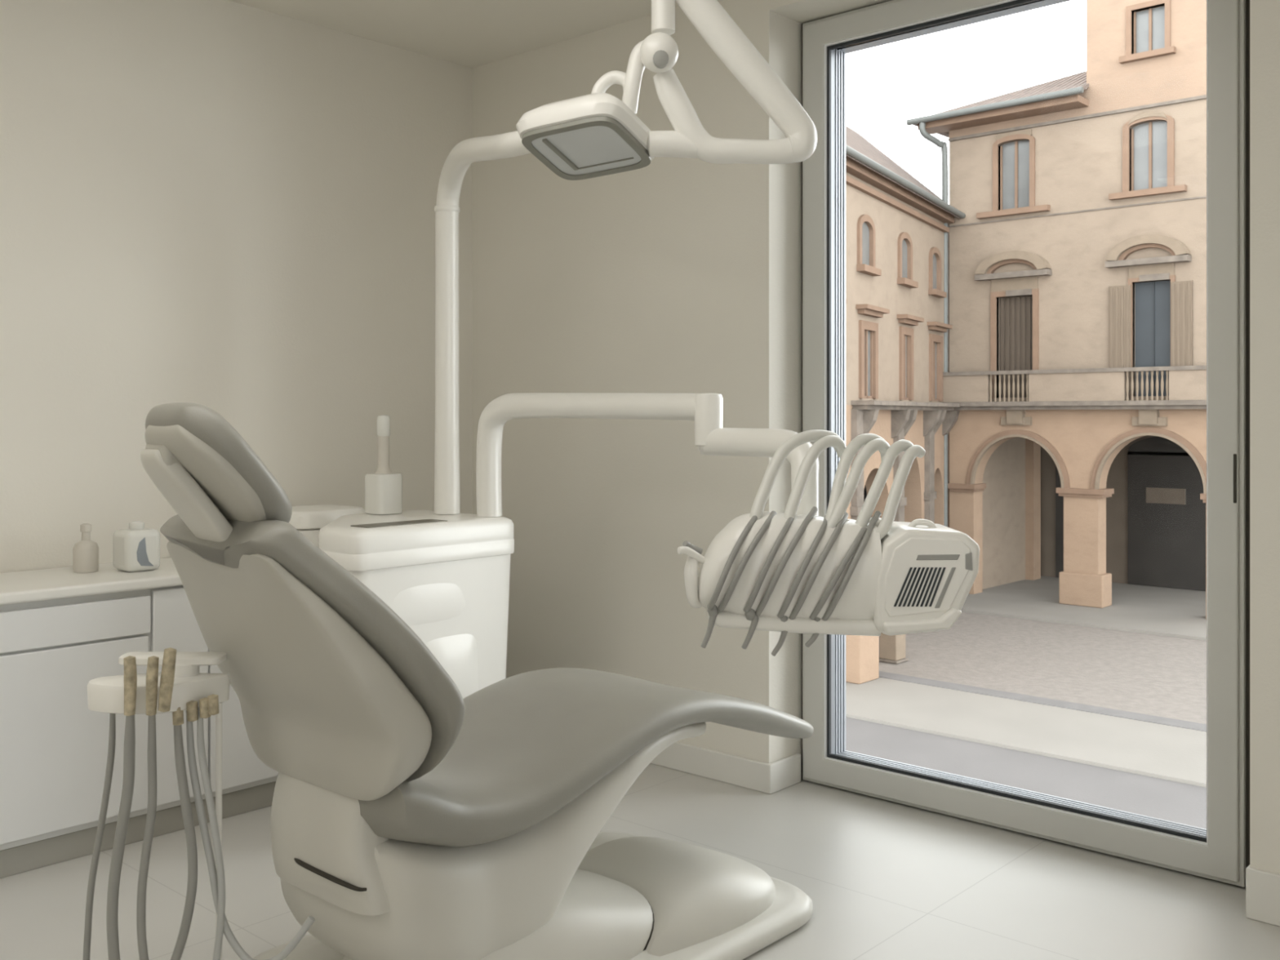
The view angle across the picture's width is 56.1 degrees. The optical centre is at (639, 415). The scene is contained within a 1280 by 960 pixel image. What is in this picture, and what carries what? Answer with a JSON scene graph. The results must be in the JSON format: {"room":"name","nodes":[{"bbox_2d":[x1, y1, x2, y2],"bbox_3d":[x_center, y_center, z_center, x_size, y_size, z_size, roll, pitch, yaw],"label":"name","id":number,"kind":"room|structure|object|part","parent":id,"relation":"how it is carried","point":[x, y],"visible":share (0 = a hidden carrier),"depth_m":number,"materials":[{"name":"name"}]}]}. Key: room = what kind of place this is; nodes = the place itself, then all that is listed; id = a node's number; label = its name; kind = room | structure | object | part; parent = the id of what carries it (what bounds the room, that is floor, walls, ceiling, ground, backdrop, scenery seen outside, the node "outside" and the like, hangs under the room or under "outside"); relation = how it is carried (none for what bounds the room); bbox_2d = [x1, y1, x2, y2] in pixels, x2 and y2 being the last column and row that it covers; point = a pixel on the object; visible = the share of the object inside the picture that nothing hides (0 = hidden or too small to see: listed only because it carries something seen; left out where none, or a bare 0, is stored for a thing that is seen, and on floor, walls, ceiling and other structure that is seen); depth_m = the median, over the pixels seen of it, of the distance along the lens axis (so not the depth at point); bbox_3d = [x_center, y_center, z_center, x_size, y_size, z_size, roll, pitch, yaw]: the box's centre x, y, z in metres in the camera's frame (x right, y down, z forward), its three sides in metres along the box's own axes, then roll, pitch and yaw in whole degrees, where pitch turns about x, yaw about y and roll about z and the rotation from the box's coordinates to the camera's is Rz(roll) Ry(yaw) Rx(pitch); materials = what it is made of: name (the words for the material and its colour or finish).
{"room":"dental clinic","nodes":[
{"label":"dental clinic","id":0,"kind":"room"},
{"bbox_2d":[0,0,471,573],"bbox_3d":[-2.431,-0.100,3.234,0.200,2.700,5.540,0,0,42],"label":"wall","id":1,"kind":"structure","parent":0,"point":[224,206],"depth_m":4.12,"materials":[{"name":"white paint"}]},
{"bbox_2d":[228,0,679,67],"bbox_3d":[-0.364,-1.550,1.366,5.772,0.200,5.540,0,0,42],"label":"ceiling","id":2,"kind":"structure","parent":0,"point":[471,33],"depth_m":4.39,"materials":[{"name":"paint"}]},
{"bbox_2d":[515,0,817,180],"bbox_3d":[0.061,-1.048,3.076,0.757,0.812,0.308,0,0,15],"label":"lamp","id":3,"kind":"object","parent":2,"relation":"hanging from","point":[596,134],"visible":1,"depth_m":3.07,"materials":[{"name":"white plastic"}]},
{"bbox_3d":[0.219,-0.773,3.101,0.370,0.243,0.069,0,0,0],"label":"arm","id":4,"kind":"part","parent":3,"relation":"part of","materials":[{"name":"white ceramic"}]},
{"bbox_3d":[0.255,-0.917,3.100,0.406,0.523,0.087,0,0,0],"label":"spring arm","id":5,"kind":"part","parent":3,"relation":"part of","materials":[{"name":"white metal"}]},
{"bbox_2d":[0,763,1279,959],"bbox_3d":[-0.364,1.375,1.366,5.772,0.250,5.540,0,0,42],"label":"floor","id":6,"kind":"structure","parent":0,"point":[882,879],"depth_m":3.17,"materials":[{"name":"tile"}]},
{"bbox_2d":[0,585,278,878],"bbox_3d":[-1.770,0.878,3.486,0.436,0.741,2.400,0,0,42],"label":"base cabinet","id":7,"kind":"object","parent":6,"relation":"on","point":[54,748],"visible":0.28,"depth_m":3.39,"materials":[{"name":"paint"}]},
{"bbox_3d":[-1.920,0.899,3.007,0.017,0.506,1.408,0,0,42],"label":"door","id":8,"kind":"part","parent":7,"relation":"part of","materials":[{"name":"paint"}]},
{"bbox_3d":[-1.918,0.583,3.009,0.017,0.110,1.415,0,0,42],"label":"drawer","id":9,"kind":"part","parent":7,"relation":"part of","materials":[{"name":"laminate"}]},
{"bbox_2d":[0,557,182,604],"bbox_3d":[-1.757,0.490,3.488,0.456,0.032,2.420,0,0,42],"label":"countertop","id":10,"kind":"structure","parent":7,"relation":"on","point":[33,585],"depth_m":3.47,"materials":[{"name":"beige stone"}]},
{"bbox_2d":[72,523,98,573],"bbox_3d":[-1.687,0.400,3.653,0.072,0.146,0.072,0,0,42],"label":"soap bottle","id":11,"kind":"object","parent":10,"relation":"on","point":[85,552],"visible":1,"depth_m":3.63,"materials":[{"name":"beige plastic"}]},
{"bbox_2d":[113,520,159,572],"bbox_3d":[-1.546,0.398,3.688,0.111,0.150,0.110,0,0,42],"label":"dispenser","id":12,"kind":"object","parent":10,"relation":"on","point":[136,548],"visible":1,"depth_m":3.65,"materials":[{"name":"plastic"}]},
{"bbox_2d":[288,504,364,546],"bbox_3d":[-1.134,0.395,4.205,0.264,0.157,0.303,0,0,42],"label":"basin","id":13,"kind":"object","parent":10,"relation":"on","point":[308,520],"visible":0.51,"depth_m":4.07,"materials":[{"name":"white ceramic"}]},
{"bbox_3d":[-1.134,0.349,4.205,0.264,0.067,0.303,0,0,42],"label":"lid","id":14,"kind":"part","parent":13,"relation":"part of","materials":[{"name":"white ceramic"}]},
{"bbox_3d":[-1.381,0.834,3.604,0.017,0.637,0.173,0,0,42],"label":"door","id":15,"kind":"part","parent":7,"relation":"part of","materials":[{"name":"paint"}]},
{"bbox_3d":[-1.191,0.834,3.814,0.017,0.637,0.377,0,0,42],"label":"door","id":16,"kind":"part","parent":7,"relation":"part of","materials":[{"name":"paint"}]},
{"bbox_2d":[82,647,315,959],"bbox_3d":[-0.842,0.841,2.306,0.438,0.820,0.171,0,0,0],"label":"holder","id":17,"kind":"object","parent":6,"relation":"on","point":[180,687],"visible":1,"depth_m":2.27,"materials":[{"name":"white plastic"}]},
{"bbox_2d":[86,672,230,714],"bbox_3d":[-0.934,0.534,2.312,0.253,0.056,0.128,0,0,1],"label":"tray","id":18,"kind":"object","parent":17,"relation":"on","point":[111,695],"depth_m":2.27,"materials":[{"name":"white plastic"}]},
{"bbox_2d":[118,651,226,666],"bbox_3d":[-0.920,0.477,2.360,0.200,0.017,0.064,0,0,0],"label":"shelf","id":19,"kind":"object","parent":17,"relation":"attached to","point":[183,658],"depth_m":2.34,"materials":[{"name":"white plastic"}]},
{"bbox_3d":[-0.895,0.495,2.352,0.060,0.043,0.060,0,0,42],"label":"shelf post","id":20,"kind":"part","parent":17,"relation":"part of","materials":[{"name":"white plastic"}]},
{"bbox_3d":[-0.822,0.904,2.342,0.060,0.693,0.060,0,0,42],"label":"stand post","id":21,"kind":"part","parent":17,"relation":"part of","materials":[{"name":"grey metal"}]},
{"bbox_2d":[318,510,514,698],"bbox_3d":[-0.790,0.787,3.813,0.515,0.926,0.630,0,0,42],"label":"dental unit cabinet","id":22,"kind":"object","parent":6,"relation":"on","point":[446,577],"visible":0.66,"depth_m":3.67,"materials":[{"name":"white plastic"}]},
{"bbox_2d":[364,414,402,515],"bbox_3d":[-0.855,0.161,3.999,0.100,0.328,0.100,0,0,42],"label":"water bottle","id":23,"kind":"object","parent":22,"relation":"on","point":[383,488],"visible":1,"depth_m":3.98,"materials":[{"name":"plastic"}]},
{"bbox_2d":[318,510,514,571],"bbox_3d":[-0.790,0.385,3.813,0.515,0.118,0.630,0,0,42],"label":"countertop","id":24,"kind":"structure","parent":22,"relation":"on","point":[463,536],"depth_m":3.61,"materials":[{"name":"white ceramic"}]},
{"bbox_2d":[434,130,531,515],"bbox_3d":[-0.479,-0.257,3.598,0.094,1.192,0.948,0,0,-23],"label":"light post","id":25,"kind":"object","parent":22,"relation":"on","point":[467,152],"visible":0.92,"depth_m":3.96,"materials":[{"name":"white metal"}]},
{"bbox_3d":[-0.478,-0.760,3.595,0.092,0.186,0.942,0,0,-23],"label":"bent arm","id":26,"kind":"part","parent":25,"relation":"part of","materials":[{"name":"white metal"}]},
{"bbox_2d":[475,392,979,656],"bbox_3d":[-0.019,0.227,3.133,1.824,0.600,0.562,0,0,43],"label":"console","id":27,"kind":"object","parent":22,"relation":"attached to","point":[798,570],"visible":1,"depth_m":2.63,"materials":[{"name":"white plastic"}]},
{"bbox_3d":[-0.160,0.133,3.569,0.102,0.412,1.021,0,0,-44],"label":"arm","id":28,"kind":"part","parent":27,"relation":"part of","materials":[{"name":"white metal"}]},
{"bbox_3d":[0.113,0.358,2.670,0.071,0.140,0.033,0,0,-32],"label":"grab handle","id":29,"kind":"part","parent":27,"relation":"part of","materials":[{"name":"white plastic"}]},
{"bbox_3d":[0.183,0.010,3.190,0.076,0.141,0.076,0,0,0],"label":"elbow post","id":30,"kind":"part","parent":27,"relation":"part of","materials":[{"name":"white plastic"}]},
{"bbox_3d":[0.298,0.152,3.024,0.104,0.243,0.506,0,0,-29],"label":"second arm","id":31,"kind":"part","parent":27,"relation":"part of","materials":[{"name":"white ceramic"}]},
{"bbox_3d":[0.353,0.151,2.741,0.296,0.239,0.048,0,0,-36],"label":"whip arm","id":32,"kind":"part","parent":27,"relation":"part of","materials":[{"name":"white plastic"}]},
{"bbox_3d":[0.395,0.155,2.726,0.231,0.222,0.036,0,0,-42],"label":"whip arm","id":33,"kind":"part","parent":27,"relation":"part of","materials":[{"name":"white plastic"}]},
{"bbox_3d":[0.484,0.157,2.739,0.261,0.234,0.045,0,0,-44],"label":"whip arm","id":34,"kind":"part","parent":27,"relation":"part of","materials":[{"name":"white plastic"}]},
{"bbox_3d":[0.492,0.166,2.709,0.246,0.230,0.038,0,0,-41],"label":"whip arm","id":35,"kind":"part","parent":27,"relation":"part of","materials":[{"name":"white plastic"}]},
{"bbox_3d":[0.546,0.179,2.710,0.248,0.250,0.034,0,0,-40],"label":"whip arm","id":36,"kind":"part","parent":27,"relation":"part of","materials":[{"name":"white plastic"}]},
{"bbox_3d":[0.581,0.174,2.698,0.194,0.216,0.032,0,0,-43],"label":"whip arm","id":37,"kind":"part","parent":27,"relation":"part of","materials":[{"name":"white plastic"}]},
{"bbox_3d":[0.609,0.442,2.607,0.166,0.054,0.065,0,0,0],"label":"pull handle","id":38,"kind":"part","parent":27,"relation":"part of","materials":[{"name":"white plastic"}]},
{"bbox_3d":[0.623,0.349,2.603,0.187,0.172,0.013,0,0,0],"label":"panel","id":39,"kind":"part","parent":27,"relation":"part of","materials":[{"name":"white plastic"}]},
{"bbox_2d":[140,402,813,959],"bbox_3d":[-0.231,0.672,2.803,0.780,1.390,1.869,0,0,42],"label":"dental chair","id":40,"kind":"object","parent":6,"relation":"on","point":[412,818],"visible":1,"depth_m":2.33,"materials":[{"name":"grey leather"}]},
{"bbox_3d":[-0.845,0.072,2.145,0.080,0.055,0.050,0,0,42],"label":"adjuster plate","id":41,"kind":"part","parent":40,"relation":"part of","materials":[{"name":"grey plastic"}]},
{"bbox_2d":[145,402,292,523],"bbox_3d":[-0.766,0.096,2.181,0.255,0.239,0.218,0,0,42],"label":"cushion","id":42,"kind":"object","parent":40,"relation":"on","point":[201,464],"depth_m":2.11,"materials":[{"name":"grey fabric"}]},
{"bbox_2d":[160,514,465,782],"bbox_3d":[-0.670,0.446,2.326,0.624,0.524,0.394,0,0,42],"label":"backrest","id":43,"kind":"object","parent":40,"relation":"on","point":[330,683],"depth_m":2.19,"materials":[{"name":"white plastic"}]},
{"bbox_3d":[-0.228,1.212,2.806,0.780,0.075,1.260,0,0,42],"label":"plate","id":44,"kind":"part","parent":40,"relation":"part of","materials":[{"name":"plastic"}]},
{"bbox_2d":[357,667,813,847],"bbox_3d":[-0.131,0.786,2.928,0.580,0.248,1.550,0,0,42],"label":"seat cushion","id":45,"kind":"object","parent":40,"relation":"on","point":[540,757],"depth_m":2.61,"materials":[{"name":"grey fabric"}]},
{"bbox_2d":[471,0,1279,874],"bbox_3d":[1.393,-0.100,3.312,5.372,2.700,0.297,0,0,42],"label":"wall","id":46,"kind":"structure","parent":0,"point":[668,275],"depth_m":4.29,"materials":[{"name":"white paint"}]},
{"bbox_2d":[649,741,800,794],"bbox_3d":[-0.080,1.201,4.543,1.536,0.098,0.181,0,0,42],"label":"baseboard","id":47,"kind":"structure","parent":46,"relation":"attached to","point":[754,775],"depth_m":4.08,"materials":[{"name":"paint"}]},
{"bbox_2d":[801,0,1249,888],"bbox_3d":[1.125,-0.049,3.655,1.478,2.602,0.131,0,0,42],"label":"window","id":48,"kind":"structure","parent":46,"relation":"in","point":[1220,851],"depth_m":3.39,"materials":[{"name":"paint"}]},
{"bbox_3d":[1.102,-0.048,3.660,1.206,2.388,0.006,0,0,42],"label":"pane","id":49,"kind":"part","parent":48,"relation":"part of","materials":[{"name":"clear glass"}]},
{"bbox_2d":[1245,865,1279,926],"bbox_3d":[2.407,1.188,2.205,2.384,0.125,0.046,0,0,42],"label":"baseboard","id":50,"kind":"structure","parent":46,"relation":"attached to","point":[1262,886],"depth_m":2.96,"materials":[{"name":"paint"}]},
{"label":"outside","id":51,"kind":"structure","parent":0,"visible":0},
{"bbox_2d":[879,612,1206,724],"bbox_3d":[8.531,5.360,35.551,85.000,0.580,55.800,0,0,42],"label":"ground","id":52,"kind":"structure","parent":51,"point":[1149,674],"depth_m":24.52,"materials":[{"name":"white stone"}]},
{"bbox_2d":[879,632,908,664],"bbox_3d":[5.219,4.730,24.798,0.480,0.660,0.480,0,0,42],"label":"pillar base","id":53,"kind":"object","parent":52,"relation":"on","point":[891,647],"visible":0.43,"depth_m":24.64,"materials":[{"name":"stone"}]},
{"bbox_2d":[845,125,965,527],"bbox_3d":[4.723,-2.150,30.567,4.576,14.400,18.300,0,0,29],"label":"building","id":54,"kind":"structure","parent":52,"relation":"on","point":[895,228],"depth_m":30.03,"materials":[{"name":"paint"}]},
{"bbox_3d":[5.200,-4.000,28.040,0.060,1.060,0.820,0,0,29],"label":"pane","id":55,"kind":"part","parent":54,"relation":"part of","materials":[{"name":"grey glass"}]},
{"bbox_3d":[5.311,-1.310,28.167,0.190,1.800,1.210,0,0,29],"label":"balcony door","id":56,"kind":"part","parent":54,"relation":"part of","materials":[{"name":"ceramic"}]},
{"bbox_3d":[5.317,-3.395,27.974,0.250,0.150,1.200,0,0,29],"label":"sill","id":57,"kind":"part","parent":54,"relation":"part of","materials":[{"name":"stone"}]},
{"bbox_3d":[5.263,-1.210,28.194,0.060,1.600,0.830,0,0,29],"label":"pane","id":58,"kind":"part","parent":54,"relation":"part of","materials":[{"name":"grey glass"}]},
{"bbox_2d":[855,303,889,317],"bbox_3d":[5.455,-2.450,28.086,0.280,0.200,1.630,0,0,29],"label":"cornice","id":59,"kind":"structure","parent":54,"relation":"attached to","point":[862,310],"depth_m":27.80,"materials":[{"name":"stone"}]},
{"bbox_3d":[5.450,-5.505,28.210,0.350,0.610,14.300,0,0,29],"label":"cornice","id":60,"kind":"part","parent":54,"relation":"part of","materials":[{"name":"stone"}]},
{"bbox_3d":[6.695,-4.000,30.704,0.060,1.060,0.790,0,0,29],"label":"pane","id":61,"kind":"part","parent":54,"relation":"part of","materials":[{"name":"grey glass"}]},
{"bbox_3d":[6.734,-1.240,30.814,0.060,1.660,0.660,0,0,29],"label":"pane","id":62,"kind":"part","parent":54,"relation":"part of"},
{"bbox_3d":[6.782,-1.340,30.788,0.190,1.860,1.040,0,0,29],"label":"balcony door","id":63,"kind":"part","parent":54,"relation":"part of","materials":[{"name":"ceramic"}]},
{"bbox_3d":[6.813,-3.395,30.638,0.250,0.150,1.170,0,0,29],"label":"sill","id":64,"kind":"part","parent":54,"relation":"part of","materials":[{"name":"stone"}]},
{"bbox_2d":[896,314,924,325],"bbox_3d":[6.926,-2.450,30.707,0.280,0.200,1.460,0,0,29],"label":"cornice","id":65,"kind":"structure","parent":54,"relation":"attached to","point":[901,319],"depth_m":30.41,"materials":[{"name":"stone"}]},
{"bbox_3d":[8.056,-3.970,33.129,0.060,1.040,0.750,0,0,29],"label":"pane","id":66,"kind":"part","parent":54,"relation":"part of","materials":[{"name":"grey glass"}]},
{"bbox_3d":[8.130,-1.325,33.190,0.190,1.830,1.170,0,0,29],"label":"balcony door","id":67,"kind":"part","parent":54,"relation":"part of","materials":[{"name":"ceramic"}]},
{"bbox_3d":[8.082,-1.225,33.217,0.060,1.630,0.790,0,0,29],"label":"pane","id":68,"kind":"part","parent":54,"relation":"part of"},
{"bbox_3d":[8.174,-3.375,33.062,0.250,0.150,1.130,0,0,29],"label":"sill","id":69,"kind":"part","parent":54,"relation":"part of","materials":[{"name":"stone"}]},
{"bbox_2d":[926,321,952,332],"bbox_3d":[8.274,-2.450,33.109,0.280,0.200,1.590,0,0,29],"label":"cornice","id":70,"kind":"structure","parent":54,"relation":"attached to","point":[931,326],"depth_m":32.78,"materials":[{"name":"stone"}]},
{"bbox_2d":[845,677,1206,787],"bbox_3d":[-0.535,5.020,25.515,85.000,0.100,2.830,0,0,42],"label":"pavement","id":71,"kind":"structure","parent":52,"relation":"on","point":[1160,751],"depth_m":19.18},
{"bbox_2d":[845,635,879,684],"bbox_3d":[4.089,3.845,22.652,0.560,2.250,0.700,0,0,42],"label":"stone pillar","id":72,"kind":"structure","parent":71,"relation":"on","point":[862,652],"depth_m":22.35,"materials":[{"name":"stone"}]},
{"bbox_2d":[845,716,1206,828],"bbox_3d":[-5.830,5.045,19.652,85.000,0.050,12.950,0,0,42],"label":"pavement","id":73,"kind":"structure","parent":52,"relation":"on","point":[1152,797],"depth_m":16.85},
{"bbox_2d":[879,671,1206,731],"bbox_3d":[0.568,5.015,26.735,85.000,0.110,0.440,0,0,42],"label":"kerb","id":74,"kind":"object","parent":52,"relation":"on","point":[1095,709],"depth_m":20.78,"materials":[{"name":"stone"}]},
{"bbox_2d":[960,576,1206,640],"bbox_3d":[9.175,5.035,36.263,85.000,0.070,8.880,0,0,42],"label":"pavement","id":75,"kind":"structure","parent":52,"relation":"on","point":[1180,613],"depth_m":31.29,"materials":[{"name":"beige stone"}]},
{"bbox_2d":[906,0,1206,619],"bbox_3d":[13.487,-4.875,33.951,10.300,19.750,8.031,0,0,42],"label":"arcaded building","id":76,"kind":"structure","parent":75,"relation":"on","point":[1077,375],"depth_m":31.94,"materials":[{"name":"paint"}]},
{"bbox_3d":[10.205,-4.089,32.786,1.519,0.363,0.160,0,0,42],"label":"hood moulding","id":77,"kind":"part","parent":76,"relation":"part of","materials":[{"name":"stone"}]},
{"bbox_2d":[974,250,1051,274],"bbox_3d":[10.158,-4.204,32.734,2.075,0.572,0.300,0,0,42],"label":"hood","id":78,"kind":"object","parent":76,"relation":"attached to","point":[989,262],"depth_m":32.70,"materials":[{"name":"stone"}]},
{"bbox_3d":[10.197,-5.575,32.800,2.040,0.150,0.250,0,0,42],"label":"sill","id":79,"kind":"part","parent":76,"relation":"part of","materials":[{"name":"stone"}]},
{"bbox_2d":[974,268,1052,280],"bbox_3d":[10.165,-3.845,32.742,2.090,0.150,0.280,0,0,42],"label":"ledge","id":80,"kind":"object","parent":76,"relation":"attached to","point":[1019,274],"depth_m":32.66,"materials":[{"name":"grey stone"}]},
{"bbox_2d":[995,128,1031,140],"bbox_3d":[10.237,-7.690,32.844,1.020,0.160,0.070,0,0,42],"label":"lintel","id":81,"kind":"object","parent":76,"relation":"attached to","point":[1007,134],"depth_m":32.81,"materials":[{"name":"stone"}]},
{"bbox_3d":[10.375,-6.600,32.997,0.940,1.900,0.060,0,0,42],"label":"pane","id":82,"kind":"part","parent":76,"relation":"part of","materials":[{"name":"grey glass"}]},
{"bbox_3d":[10.389,-1.875,32.983,1.080,2.810,0.060,0,0,42],"label":"pane","id":83,"kind":"part","parent":76,"relation":"part of","materials":[{"name":"glass"}]},
{"bbox_3d":[10.297,1.160,32.777,2.940,1.580,0.090,0,0,42],"label":"arch moulding","id":84,"kind":"part","parent":76,"relation":"part of","materials":[{"name":"stone"}]},
{"bbox_2d":[1005,288,1031,296],"bbox_3d":[10.334,-3.360,32.710,0.735,0.160,0.100,0,0,42],"label":"lintel","id":85,"kind":"object","parent":76,"relation":"attached to","point":[1009,292],"depth_m":32.69,"materials":[{"name":"grey stone"}]},
{"bbox_3d":[11.820,-1.180,30.957,8.760,0.100,0.230,0,0,42],"label":"balcony rail","id":86,"kind":"part","parent":76,"relation":"part of","materials":[{"name":"grey stone"}]},
{"bbox_2d":[1108,284,1130,396],"bbox_3d":[12.345,-1.925,30.859,0.550,2.850,0.090,0,0,42],"label":"shutter","id":87,"kind":"object","parent":76,"relation":"hanging from","point":[1119,295],"depth_m":30.84,"materials":[{"name":"beige wood"}]},
{"bbox_3d":[12.869,-4.160,30.380,1.459,0.380,0.160,0,0,42],"label":"hood moulding","id":88,"kind":"part","parent":76,"relation":"part of","materials":[{"name":"stone"}]},
{"bbox_3d":[12.857,-9.135,30.397,1.350,0.150,0.250,0,0,42],"label":"sill","id":89,"kind":"part","parent":76,"relation":"part of","materials":[{"name":"stone"}]},
{"bbox_3d":[12.857,-5.655,30.397,1.870,0.150,0.250,0,0,42],"label":"sill","id":90,"kind":"part","parent":76,"relation":"part of","materials":[{"name":"stone"}]},
{"bbox_2d":[1128,110,1167,125],"bbox_3d":[12.877,-7.570,30.419,0.960,0.320,0.090,0,0,42],"label":"lintel","id":91,"kind":"object","parent":76,"relation":"attached to","point":[1135,117],"depth_m":30.45,"materials":[{"name":"stone"}]},
{"bbox_2d":[1105,234,1191,261],"bbox_3d":[12.822,-4.275,30.328,2.015,0.590,0.300,0,0,42],"label":"hood","id":92,"kind":"object","parent":76,"relation":"attached to","point":[1126,247],"depth_m":30.31,"materials":[{"name":"stone"}]},
{"bbox_2d":[1105,254,1191,268],"bbox_3d":[12.829,-3.905,30.335,2.030,0.150,0.280,0,0,42],"label":"ledge","id":93,"kind":"object","parent":76,"relation":"attached to","point":[1155,260],"depth_m":30.28,"materials":[{"name":"grey stone"}]},
{"bbox_3d":[12.924,1.100,30.404,3.020,1.620,0.090,0,0,42],"label":"arch moulding","id":94,"kind":"part","parent":76,"relation":"part of","materials":[{"name":"stone"}]},
{"bbox_3d":[13.035,-6.610,30.593,0.970,1.760,0.060,0,0,42],"label":"pane","id":95,"kind":"part","parent":76,"relation":"part of","materials":[{"name":"grey glass"}]},
{"bbox_3d":[13.035,-9.790,30.593,0.850,1.160,0.060,0,0,42],"label":"pane","id":96,"kind":"part","parent":76,"relation":"part of","materials":[{"name":"grey glass"}]},
{"bbox_3d":[12.984,-1.995,30.417,1.150,3.050,0.190,0,0,42],"label":"balcony door","id":97,"kind":"part","parent":76,"relation":"part of","materials":[{"name":"glass"}]},
{"bbox_3d":[13.094,-1.945,30.540,0.970,2.950,0.060,0,0,42],"label":"pane","id":98,"kind":"part","parent":76,"relation":"part of","materials":[{"name":"blue glass"}]},
{"bbox_2d":[1138,272,1169,281],"bbox_3d":[12.998,-3.500,30.303,0.735,0.160,0.100,0,0,42],"label":"lintel","id":99,"kind":"object","parent":76,"relation":"attached to","point":[1143,277],"depth_m":30.28,"materials":[{"name":"grey stone"}]},
{"bbox_2d":[1170,280,1192,366],"bbox_3d":[13.470,-1.925,29.844,0.500,2.850,0.090,0,0,42],"label":"shutter","id":100,"kind":"object","parent":76,"relation":"hanging from","point":[1181,291],"depth_m":29.82,"materials":[{"name":"beige wood"}]}
]}

